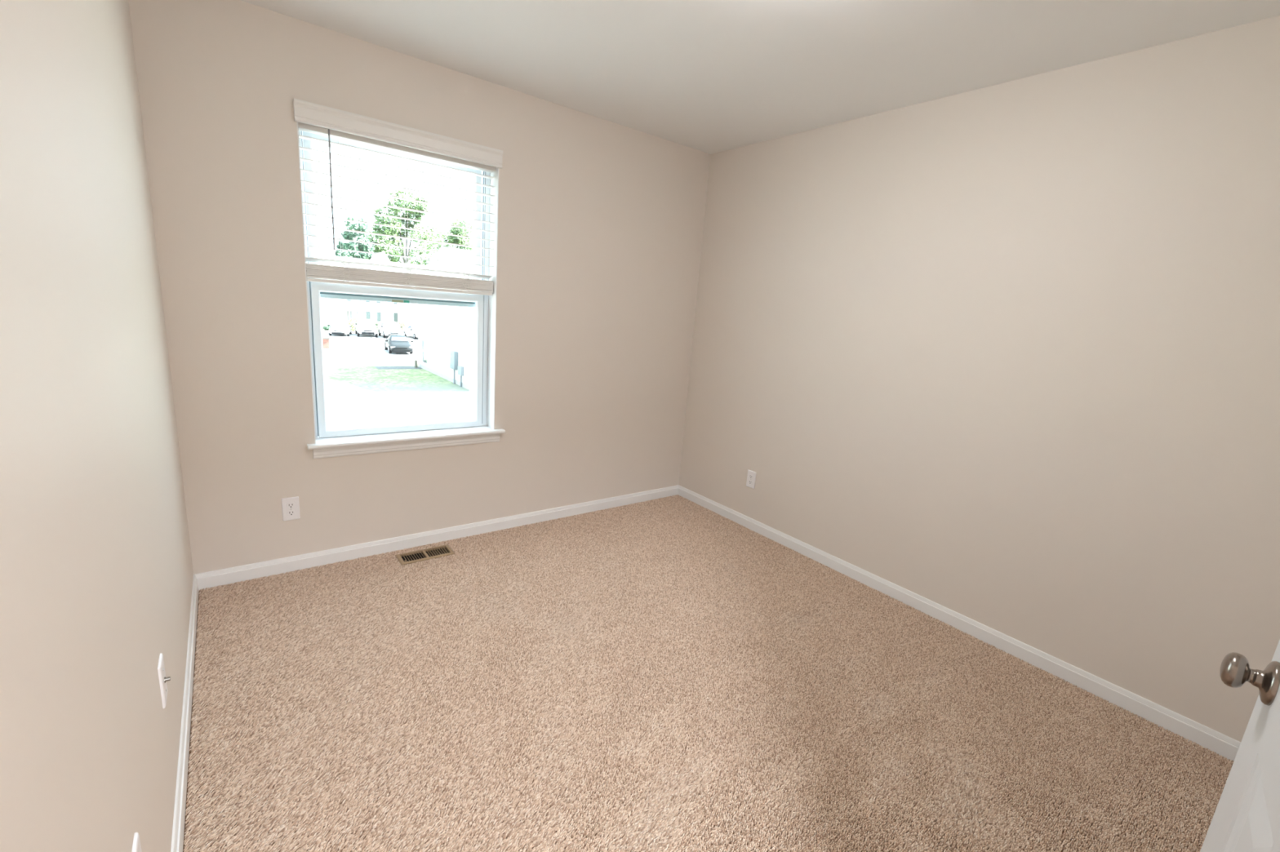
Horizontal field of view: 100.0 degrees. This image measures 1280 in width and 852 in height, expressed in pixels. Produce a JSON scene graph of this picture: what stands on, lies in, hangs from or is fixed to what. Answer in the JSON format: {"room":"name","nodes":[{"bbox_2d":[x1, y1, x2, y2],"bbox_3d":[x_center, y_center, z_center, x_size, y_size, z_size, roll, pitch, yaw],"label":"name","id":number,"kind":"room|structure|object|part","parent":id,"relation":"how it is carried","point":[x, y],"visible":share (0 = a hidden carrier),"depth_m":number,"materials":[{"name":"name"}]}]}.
{"room":"empty bedroom","nodes":[
{"label":"empty bedroom","id":0,"kind":"room"},
{"bbox_2d":[0,0,193,851],"bbox_3d":[-1.046,-0.115,0.923,0.160,2.670,3.420,-5,16,-37],"label":"wall","id":1,"kind":"structure","parent":0,"point":[96,572],"depth_m":0.83,"materials":[{"name":"beige paint"}]},
{"bbox_2d":[131,832,142,851],"bbox_3d":[-0.857,0.768,0.920,0.008,0.115,0.071,-5,16,-37],"label":"wall outlet","id":2,"kind":"object","parent":1,"relation":"attached to","point":[136,847],"visible":1,"depth_m":0.92,"materials":[{"name":"white plastic"}]},
{"bbox_2d":[157,653,170,708],"bbox_3d":[-1.185,0.634,1.341,0.017,0.115,0.071,-5,16,-37],"label":"wall plate","id":3,"kind":"object","parent":1,"relation":"attached to","point":[161,668],"visible":1,"depth_m":1.32,"materials":[{"name":"white plastic"}]},
{"bbox_2d":[170,574,199,851],"bbox_3d":[-1.068,1.041,1.233,0.012,0.081,3.100,-5,16,-37],"label":"baseboard","id":4,"kind":"structure","parent":1,"relation":"attached to","point":[178,830],"depth_m":1.59,"materials":[{"name":"white paint"}]},
{"bbox_2d":[128,0,710,574],"bbox_3d":[-0.813,-0.579,3.099,2.904,2.670,0.160,-5,16,-37],"label":"wall","id":5,"kind":"structure","parent":0,"point":[601,221],"depth_m":2.65,"materials":[{"name":"beige paint"}]},
{"bbox_2d":[281,496,300,521],"bbox_3d":[-1.681,0.399,2.584,0.071,0.115,0.008,-5,16,-37],"label":"wall outlet","id":6,"kind":"object","parent":5,"relation":"attached to","point":[290,506],"visible":1,"depth_m":2.58,"materials":[{"name":"white plastic"}]},
{"bbox_2d":[286,502,294,508],"bbox_3d":[-1.678,0.381,2.578,0.034,0.028,0.002,-5,16,-37],"label":"socket","id":7,"kind":"object","parent":6,"relation":"attached to","point":[289,504],"depth_m":2.58,"materials":[{"name":"white plastic"}]},
{"bbox_2d":[287,510,295,515],"bbox_3d":[-1.681,0.419,2.587,0.034,0.028,0.002,-5,16,-37],"label":"socket","id":8,"kind":"object","parent":6,"relation":"attached to","point":[290,513],"depth_m":2.59,"materials":[{"name":"white plastic"}]},
{"bbox_2d":[296,122,505,458],"bbox_3d":[-1.191,-0.634,2.769,0.986,1.528,0.216,-5,16,-37],"label":"window","id":9,"kind":"structure","parent":5,"relation":"in","point":[352,440],"depth_m":2.85,"materials":[{"name":"white paint"}]},
{"bbox_3d":[-1.220,-1.001,2.741,0.826,0.728,0.030,-5,16,-37],"label":"sash","id":10,"kind":"part","parent":9,"relation":"part of","materials":[{"name":"white plastic"}]},
{"bbox_3d":[-1.287,-0.338,2.908,0.770,0.670,0.008,-5,16,-37],"label":"screen frame","id":11,"kind":"part","parent":9,"relation":"part of","materials":[{"name":"white plastic"}]},
{"bbox_3d":[-1.247,-0.344,2.854,0.834,0.761,0.030,-5,16,-37],"label":"sash","id":12,"kind":"part","parent":9,"relation":"part of","materials":[{"name":"white plastic"}]},
{"bbox_2d":[293,98,502,295],"bbox_3d":[-1.139,-1.052,2.638,0.920,0.738,0.115,-5,16,-37],"label":"window blind","id":13,"kind":"object","parent":9,"relation":"attached to","point":[311,117],"visible":0.94,"depth_m":2.58,"materials":[{"name":"white plastic"}]},
{"bbox_3d":[-1.389,-0.996,2.491,0.048,0.645,0.065,-5,16,-37],"label":"ladder cord","id":14,"kind":"part","parent":13,"relation":"part of","materials":[{"name":"white fabric"}]},
{"bbox_3d":[-1.186,-0.707,2.738,0.883,0.016,0.050,-5,16,-37],"label":"rail","id":15,"kind":"part","parent":13,"relation":"part of","materials":[{"name":"white plastic"}]},
{"bbox_3d":[-1.154,-1.017,2.669,0.052,0.644,0.065,-5,16,-37],"label":"ladder cord","id":16,"kind":"part","parent":13,"relation":"part of","materials":[{"name":"white fabric"}]},
{"bbox_3d":[-0.927,-1.040,2.841,0.060,0.640,0.065,-5,16,-37],"label":"ladder cord","id":17,"kind":"part","parent":13,"relation":"part of","materials":[{"name":"white fabric"}]},
{"bbox_3d":[-1.230,0.051,2.903,0.986,0.020,0.171,-5,16,-37],"label":"sill","id":18,"kind":"part","parent":9,"relation":"part of","materials":[{"name":"white paint"}]},
{"bbox_2d":[194,484,678,591],"bbox_3d":[-0.852,0.602,3.291,2.904,0.081,0.012,-5,16,-37],"label":"baseboard","id":19,"kind":"structure","parent":5,"relation":"attached to","point":[249,571],"depth_m":2.95,"materials":[{"name":"white paint"}]},
{"bbox_2d":[182,511,1232,851],"bbox_3d":[0.060,1.031,2.143,3.224,0.120,3.380,-5,16,-37],"label":"floor","id":20,"kind":"structure","parent":0,"point":[188,772],"depth_m":1.73,"materials":[{"name":"brown carpet"}]},
{"bbox_2d":[395,544,454,565],"bbox_3d":[-1.162,0.697,2.908,0.277,0.016,0.126,-5,16,-37],"label":"floor vent","id":21,"kind":"object","parent":20,"relation":"in","point":[410,557],"visible":1,"depth_m":2.90,"materials":[{"name":"beige metal"}]},
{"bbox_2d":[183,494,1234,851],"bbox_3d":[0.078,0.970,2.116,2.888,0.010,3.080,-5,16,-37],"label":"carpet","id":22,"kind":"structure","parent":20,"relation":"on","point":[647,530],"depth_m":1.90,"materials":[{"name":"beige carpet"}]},
{"bbox_2d":[240,0,1279,154],"bbox_3d":[0.255,-1.471,1.589,3.224,0.120,3.380,-5,16,-37],"label":"ceiling","id":23,"kind":"structure","parent":0,"point":[710,77],"depth_m":2.15,"materials":[{"name":"white paint"}]},
{"bbox_2d":[679,16,1279,742],"bbox_3d":[1.387,-0.336,2.773,0.160,2.670,3.420,-5,16,-37],"label":"wall","id":24,"kind":"structure","parent":0,"point":[1006,356],"depth_m":2.27,"materials":[{"name":"beige paint"}]},
{"bbox_2d":[746,470,756,488],"bbox_3d":[0.738,0.355,3.570,0.008,0.115,0.071,-5,16,-37],"label":"wall outlet","id":25,"kind":"object","parent":24,"relation":"attached to","point":[751,477],"visible":1,"depth_m":3.56,"materials":[{"name":"white plastic"}]},
{"bbox_2d":[677,484,1240,760],"bbox_3d":[1.228,0.834,2.979,0.012,0.081,3.100,-5,16,-37],"label":"baseboard","id":26,"kind":"structure","parent":24,"relation":"attached to","point":[1208,738],"depth_m":2.42,"materials":[{"name":"white paint"}]},
{"bbox_3d":[1.142,0.124,0.613,2.904,2.670,0.120,-5,16,-37],"label":"wall","id":27,"kind":"structure","parent":0,"visible":0},
{"bbox_2d":[1200,639,1279,851],"bbox_3d":[0.759,0.309,0.557,0.722,2.032,0.144,-8,18,-45],"label":"door","id":28,"kind":"structure","parent":27,"relation":"in","point":[1246,818],"depth_m":0.80,"materials":[{"name":"white paint"}]},
{"bbox_3d":[0.930,0.381,0.822,0.067,0.067,0.054,-8,18,-45],"label":"knob","id":29,"kind":"part","parent":28,"relation":"part of","materials":[{"name":"silver metal"}]},
{"label":"outside","id":30,"kind":"structure","parent":0,"visible":0},
{"bbox_2d":[322,328,475,429],"bbox_3d":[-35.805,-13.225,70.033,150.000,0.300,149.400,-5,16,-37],"label":"ground","id":31,"kind":"structure","parent":30,"point":[357,392],"depth_m":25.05,"materials":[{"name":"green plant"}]},
{"bbox_2d":[322,324,331,330],"bbox_3d":[-32.415,-10.257,55.791,1.005,0.702,0.980,-5,16,-37],"label":"shrub","id":32,"kind":"object","parent":31,"relation":"on","point":[326,327],"visible":0.75,"depth_m":55.50,"materials":[{"name":"green plant"}]},
{"bbox_2d":[347,318,357,331],"bbox_3d":[-30.517,-10.800,57.181,1.338,1.394,1.335,-5,16,-37],"label":"shrub","id":33,"kind":"object","parent":31,"relation":"on","point":[355,320],"visible":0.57,"depth_m":56.95,"materials":[{"name":"green plant"}]},
{"bbox_2d":[334,216,374,259],"bbox_3d":[-37.116,-20.224,70.293,5.042,13.432,5.337,-5,16,-37],"label":"tree","id":34,"kind":"object","parent":31,"relation":"on","point":[351,246],"visible":0.75,"depth_m":68.71,"materials":[{"name":"green plant"}]},
{"bbox_2d":[317,252,426,328],"bbox_3d":[-33.620,-15.654,61.597,42.894,8.800,11.100,-5,16,-37],"label":"house","id":35,"kind":"structure","parent":31,"relation":"on","point":[332,310],"depth_m":59.98,"materials":[{"name":"white"}]},
{"bbox_3d":[-32.988,-11.222,56.538,0.150,2.050,0.150,-5,16,-37],"label":"porch post","id":36,"kind":"part","parent":35,"relation":"part of","materials":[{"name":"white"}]},
{"bbox_3d":[-32.894,-11.508,58.160,0.960,1.920,0.050,-5,16,-37],"label":"door","id":37,"kind":"part","parent":35,"relation":"part of","materials":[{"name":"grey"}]},
{"bbox_2d":[366,311,370,319],"bbox_3d":[-30.347,-12.259,59.944,0.400,1.040,0.060,-5,16,-37],"label":"shutter","id":38,"kind":"object","parent":35,"relation":"hanging from","point":[368,313],"depth_m":59.92,"materials":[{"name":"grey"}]},
{"bbox_2d":[377,311,381,321],"bbox_3d":[-29.477,-12.338,60.606,0.400,1.040,0.060,-5,16,-37],"label":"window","id":39,"kind":"structure","parent":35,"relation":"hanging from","point":[379,313],"depth_m":60.59,"materials":[{"name":"teal glass"}]},
{"bbox_2d":[393,312,397,322],"bbox_3d":[-28.064,-12.466,61.681,0.400,1.040,0.060,-5,16,-37],"label":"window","id":40,"kind":"structure","parent":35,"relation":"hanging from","point":[395,314],"depth_m":61.64,"materials":[{"name":"teal glass"}]},
{"bbox_3d":[-26.846,-12.055,62.761,0.960,1.920,0.050,-5,16,-37],"label":"door","id":41,"kind":"part","parent":35,"relation":"part of","materials":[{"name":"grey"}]},
{"bbox_2d":[396,321,406,329],"bbox_3d":[-26.762,-11.078,60.025,1.272,1.338,1.274,-5,16,-37],"label":"shrub","id":42,"kind":"object","parent":31,"relation":"on","point":[399,323],"visible":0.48,"depth_m":59.82,"materials":[{"name":"green plant"}]},
{"bbox_2d":[360,187,444,266],"bbox_3d":[-36.606,-26.394,83.748,14.085,19.717,7.399,-5,16,-37],"label":"tree","id":43,"kind":"object","parent":31,"relation":"on","point":[387,250],"visible":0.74,"depth_m":81.74,"materials":[{"name":"green plant"}]},
{"bbox_2d":[417,246,475,391],"bbox_3d":[-7.784,-6.462,32.450,8.280,7.400,10.000,-5,16,-37],"label":"neighbouring house","id":44,"kind":"structure","parent":31,"relation":"on","point":[442,329],"depth_m":29.55,"materials":[{"name":"grey"}]},
{"bbox_3d":[-13.196,-4.594,33.010,0.015,1.510,1.160,-5,16,-37],"label":"pane","id":45,"kind":"part","parent":44,"relation":"part of","materials":[{"name":"glass"}]},
{"bbox_2d":[449,351,457,383],"bbox_3d":[-10.048,-3.151,28.882,0.220,1.750,0.920,-5,16,-37],"label":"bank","id":46,"kind":"object","parent":44,"relation":"attached to","point":[453,354],"visible":0.99,"depth_m":28.53,"materials":[{"name":"grey metal"}]},
{"bbox_3d":[-10.135,-3.560,29.005,0.150,0.920,0.450,-5,16,-37],"label":"meter panel","id":47,"kind":"part","parent":46,"relation":"part of","materials":[{"name":"grey metal"}]},
{"bbox_2d":[424,218,473,250],"bbox_3d":[-34.052,-28.852,98.731,10.073,18.425,6.698,-5,16,-37],"label":"tree","id":48,"kind":"object","parent":31,"relation":"on","point":[453,230],"visible":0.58,"depth_m":96.29,"materials":[{"name":"green plant"}]},
{"bbox_2d":[457,365,463,386],"bbox_3d":[-9.392,-2.591,28.136,0.160,1.080,0.500,-5,16,-37],"label":"utility box","id":49,"kind":"object","parent":31,"relation":"on","point":[460,369],"visible":1,"depth_m":27.98,"materials":[{"name":"grey metal"}]},
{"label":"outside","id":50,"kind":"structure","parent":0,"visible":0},
{"bbox_2d":[322,330,418,358],"bbox_3d":[-19.976,-7.690,49.882,150.000,0.020,23.000,-5,16,-37],"label":"road","id":51,"kind":"structure","parent":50,"point":[366,345],"depth_m":42.58,"materials":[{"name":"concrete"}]},
{"bbox_2d":[322,337,330,349],"bbox_3d":[-23.471,-6.172,39.899,0.710,0.840,0.740,-5,16,-37],"label":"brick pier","id":52,"kind":"structure","parent":51,"relation":"on","point":[325,340],"depth_m":39.71,"materials":[{"name":"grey brick"}]},
{"bbox_2d":[327,321,351,336],"bbox_3d":[-28.703,-9.365,51.439,1.949,1.244,4.159,-1,14,-23],"label":"car","id":53,"kind":"object","parent":51,"relation":"on","point":[337,327],"visible":1,"depth_m":50.30,"materials":[{"name":"grey paint"}]},
{"bbox_2d":[331,330,345,334],"bbox_3d":[-27.937,-8.654,49.688,1.079,0.348,0.113,-1,14,-23],"label":"grille","id":54,"kind":"object","parent":53,"relation":"attached to","point":[333,332],"depth_m":49.65,"materials":[{"name":"metal"}]},
{"bbox_2d":[355,319,377,337],"bbox_3d":[-26.897,-9.674,52.682,1.949,1.583,4.846,-3,14,-31],"label":"car","id":55,"kind":"object","parent":51,"relation":"on","point":[367,326],"visible":1,"depth_m":51.11,"materials":[{"name":"grey paint"}]},
{"bbox_2d":[361,330,374,334],"bbox_3d":[-25.727,-8.864,50.770,1.079,0.348,0.113,-3,14,-31],"label":"grille","id":56,"kind":"object","parent":55,"relation":"attached to","point":[369,332],"depth_m":50.75,"materials":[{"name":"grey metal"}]},
{"bbox_2d":[377,320,403,337],"bbox_3d":[-24.738,-9.569,53.171,1.949,1.496,4.193,-4,15,-34],"label":"car","id":57,"kind":"object","parent":51,"relation":"on","point":[385,328],"visible":0.93,"depth_m":52.17,"materials":[{"name":"silver metal"}]},
{"bbox_2d":[384,334,413,354],"bbox_3d":[-18.618,-6.343,41.350,1.949,1.244,4.159,-3,15,-31],"label":"car","id":58,"kind":"object","parent":51,"relation":"on","point":[399,344],"visible":1,"depth_m":40.19,"materials":[{"name":"black paint"}]},
{"bbox_2d":[394,347,409,352],"bbox_3d":[-17.600,-5.641,39.728,1.079,0.348,0.113,-3,15,-31],"label":"grille","id":59,"kind":"object","parent":58,"relation":"attached to","point":[396,349],"depth_m":39.69,"materials":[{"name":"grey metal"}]},
{"bbox_2d":[401,325,418,339],"bbox_3d":[-22.575,-9.538,54.378,1.949,1.244,4.159,-8,17,-44],"label":"car","id":60,"kind":"object","parent":51,"relation":"on","point":[411,331],"visible":0.48,"depth_m":53.68,"materials":[{"name":"grey paint"}]},
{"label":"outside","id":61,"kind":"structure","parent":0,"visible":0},
{"bbox_2d":[374,366,422,368],"bbox_3d":[-14.965,-3.613,33.279,2.550,0.006,1.200,-5,16,-37],"label":"walkway","id":62,"kind":"structure","parent":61,"point":[377,367],"depth_m":33.25,"materials":[{"name":"white concrete"}]},
{"bbox_2d":[414,360,417,368],"bbox_3d":[-14.126,-3.926,33.842,0.179,0.500,0.179,-5,16,-37],"label":"utility pedestal","id":63,"kind":"object","parent":62,"relation":"on","point":[415,361],"visible":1,"depth_m":33.78,"materials":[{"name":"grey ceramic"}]}
]}

